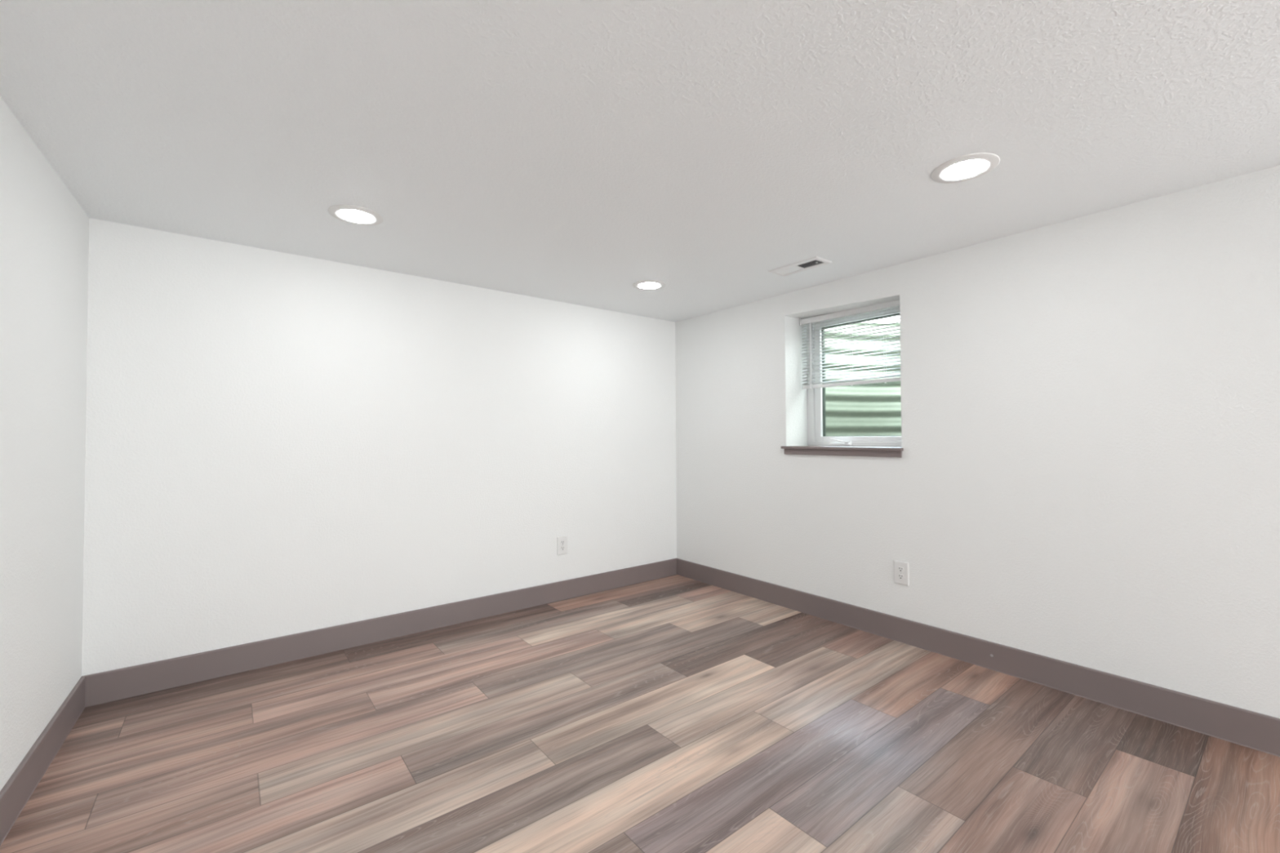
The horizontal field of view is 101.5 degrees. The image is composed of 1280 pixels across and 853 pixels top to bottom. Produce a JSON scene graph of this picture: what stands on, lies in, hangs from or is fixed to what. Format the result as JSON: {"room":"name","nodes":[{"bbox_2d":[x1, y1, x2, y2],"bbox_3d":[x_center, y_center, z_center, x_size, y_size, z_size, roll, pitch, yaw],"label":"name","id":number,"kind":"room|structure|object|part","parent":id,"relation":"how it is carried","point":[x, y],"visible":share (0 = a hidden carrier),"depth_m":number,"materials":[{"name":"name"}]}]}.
{"room":"empty basement room","nodes":[
{"label":"empty basement room","id":0,"kind":"room"},
{"bbox_2d":[0,96,88,791],"bbox_3d":[-0.941,0.100,0.199,0.120,2.130,5.105,1,-1,-37],"label":"wall","id":1,"kind":"structure","parent":0,"point":[44,230],"depth_m":1.77,"materials":[{"name":"paint"}]},
{"bbox_2d":[0,675,84,845],"bbox_3d":[-0.884,1.099,0.221,0.015,0.132,5.102,1,-1,-37],"label":"baseboard","id":2,"kind":"structure","parent":1,"relation":"attached to","point":[20,787],"depth_m":1.76,"materials":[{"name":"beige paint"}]},
{"bbox_2d":[81,217,676,675],"bbox_3d":[-1.024,0.164,3.458,3.890,2.130,0.120,1,-1,-38],"label":"wall","id":3,"kind":"structure","parent":0,"point":[278,444],"depth_m":2.87,"materials":[{"name":"paint"}]},
{"bbox_2d":[84,558,676,706],"bbox_3d":[-1.048,1.161,3.330,3.470,0.132,0.015,1,-1,-38],"label":"baseboard","id":4,"kind":"structure","parent":3,"relation":"attached to","point":[113,685],"depth_m":2.84,"materials":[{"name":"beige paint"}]},
{"bbox_2d":[556,535,567,555],"bbox_3d":[-0.552,0.848,3.731,0.082,0.127,0.010,1,-1,-38],"label":"wall outlet","id":5,"kind":"object","parent":3,"relation":"attached to","point":[562,541],"visible":1,"depth_m":3.73,"materials":[{"name":"white plastic"}]},
{"bbox_2d":[0,0,1279,322],"bbox_3d":[1.277,-1.030,0.446,4.028,0.120,7.740,1,-1,-38],"label":"ceiling","id":6,"kind":"structure","parent":0,"point":[575,152],"depth_m":1.61,"materials":[{"name":"paint"}]},
{"bbox_2d":[328,204,383,225],"bbox_3d":[-1.240,-0.917,2.286,0.214,0.012,0.214,1,-1,-38],"label":"recessed light","id":7,"kind":"object","parent":6,"relation":"in","point":[351,214],"visible":1,"depth_m":2.26,"materials":[{"name":"white plastic"}]},
{"bbox_2d":[632,280,666,289],"bbox_3d":[0.059,-0.902,3.355,0.214,0.012,0.214,1,-1,-38],"label":"recessed light","id":8,"kind":"object","parent":6,"relation":"in","point":[644,284],"visible":1,"depth_m":3.33,"materials":[{"name":"white plastic"}]},
{"bbox_2d":[768,256,831,276],"bbox_3d":[0.915,-0.914,3.004,0.156,0.010,0.322,1,-1,-38],"label":"ceiling vent","id":9,"kind":"object","parent":6,"relation":"in","point":[815,261],"visible":1,"depth_m":2.99,"materials":[{"name":"white metal"}]},
{"bbox_2d":[930,152,999,183],"bbox_3d":[1.184,-0.935,1.909,0.214,0.012,0.214,1,-1,-38],"label":"recessed light","id":10,"kind":"object","parent":6,"relation":"in","point":[969,166],"visible":1,"depth_m":1.89,"materials":[{"name":"white plastic"}]},
{"bbox_2d":[0,574,1279,852],"bbox_3d":[1.210,1.159,0.356,3.808,0.001,7.680,1,-1,-38],"label":"floor","id":11,"kind":"structure","parent":0,"point":[675,713],"depth_m":1.89,"materials":[{"name":"brown wood"}]},
{"bbox_2d":[675,164,1279,718],"bbox_3d":[2.018,0.132,2.533,0.340,2.130,5.100,1,-1,-38],"label":"wall","id":12,"kind":"structure","parent":0,"point":[1086,473],"depth_m":2.40,"materials":[{"name":"paint"}]},
{"bbox_2d":[780,306,903,457],"bbox_3d":[1.348,-0.293,3.358,0.367,0.951,0.808,1,-1,-38],"label":"window","id":13,"kind":"structure","parent":12,"relation":"in","point":[820,444],"depth_m":3.51,"materials":[{"name":"white plastic"}]},
{"bbox_3d":[1.338,0.096,3.496,0.016,0.034,0.148,1,-1,-38],"label":"crank handle","id":14,"kind":"part","parent":13,"relation":"part of","materials":[{"name":"white plastic"}]},
{"bbox_3d":[1.316,0.136,3.324,0.282,0.017,0.808,1,-1,-38],"label":"sill","id":15,"kind":"part","parent":13,"relation":"part of","materials":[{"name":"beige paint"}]},
{"bbox_2d":[800,299,900,389],"bbox_3d":[1.368,-0.510,3.373,0.043,0.496,0.760,1,-1,-38],"label":"mini blind","id":16,"kind":"object","parent":13,"relation":"attached to","point":[896,303],"visible":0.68,"depth_m":3.37,"materials":[{"name":"white paint"}]},
{"bbox_3d":[1.210,-0.499,3.579,0.028,0.434,0.001,1,-1,-38],"label":"ladder cord","id":17,"kind":"part","parent":16,"relation":"part of","materials":[{"name":"white fabric"}]},
{"bbox_3d":[1.366,-0.503,3.381,0.028,0.434,0.001,1,-1,-38],"label":"ladder cord","id":18,"kind":"part","parent":16,"relation":"part of","materials":[{"name":"white fabric"}]},
{"bbox_3d":[1.372,-0.279,3.370,0.026,0.022,0.744,1,-1,-38],"label":"rail","id":19,"kind":"part","parent":16,"relation":"part of","materials":[{"name":"white paint"}]},
{"bbox_3d":[1.502,-0.507,3.208,0.028,0.434,0.001,1,-1,-38],"label":"ladder cord","id":20,"kind":"part","parent":16,"relation":"part of","materials":[{"name":"white fabric"}]},
{"bbox_3d":[1.458,-0.317,3.440,0.053,0.833,0.674,1,-1,-38],"label":"sash","id":21,"kind":"part","parent":13,"relation":"part of","materials":[{"name":"white plastic"}]},
{"bbox_2d":[824,322,901,446],"bbox_3d":[1.994,-0.187,3.859,1.220,1.380,1.320,1,-1,-38],"label":"window well","id":22,"kind":"object","parent":12,"relation":"attached to","point":[867,409],"visible":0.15,"depth_m":4.35,"materials":[{"name":"metal"}]},
{"bbox_2d":[893,560,909,586],"bbox_3d":[1.467,0.823,2.939,0.010,0.127,0.082,1,-1,-38],"label":"wall outlet","id":23,"kind":"object","parent":12,"relation":"attached to","point":[901,576],"visible":1,"depth_m":2.94,"materials":[{"name":"white plastic"}]},
{"bbox_2d":[897,573,903,579],"bbox_3d":[1.465,0.843,2.937,0.003,0.028,0.035,1,-1,-38],"label":"receptacle","id":24,"kind":"object","parent":23,"relation":"attached to","point":[900,576],"depth_m":2.94,"materials":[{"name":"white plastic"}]},
{"bbox_2d":[897,566,903,572],"bbox_3d":[1.464,0.802,2.937,0.003,0.028,0.035,1,-1,-38],"label":"receptacle","id":25,"kind":"object","parent":23,"relation":"attached to","point":[900,569],"depth_m":2.94,"materials":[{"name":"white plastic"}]},
{"bbox_2d":[676,558,1279,756],"bbox_3d":[1.883,1.129,2.404,0.015,0.132,5.100,1,-1,-38],"label":"baseboard","id":26,"kind":"structure","parent":12,"relation":"attached to","point":[1242,726],"depth_m":2.44,"materials":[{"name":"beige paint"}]}
]}

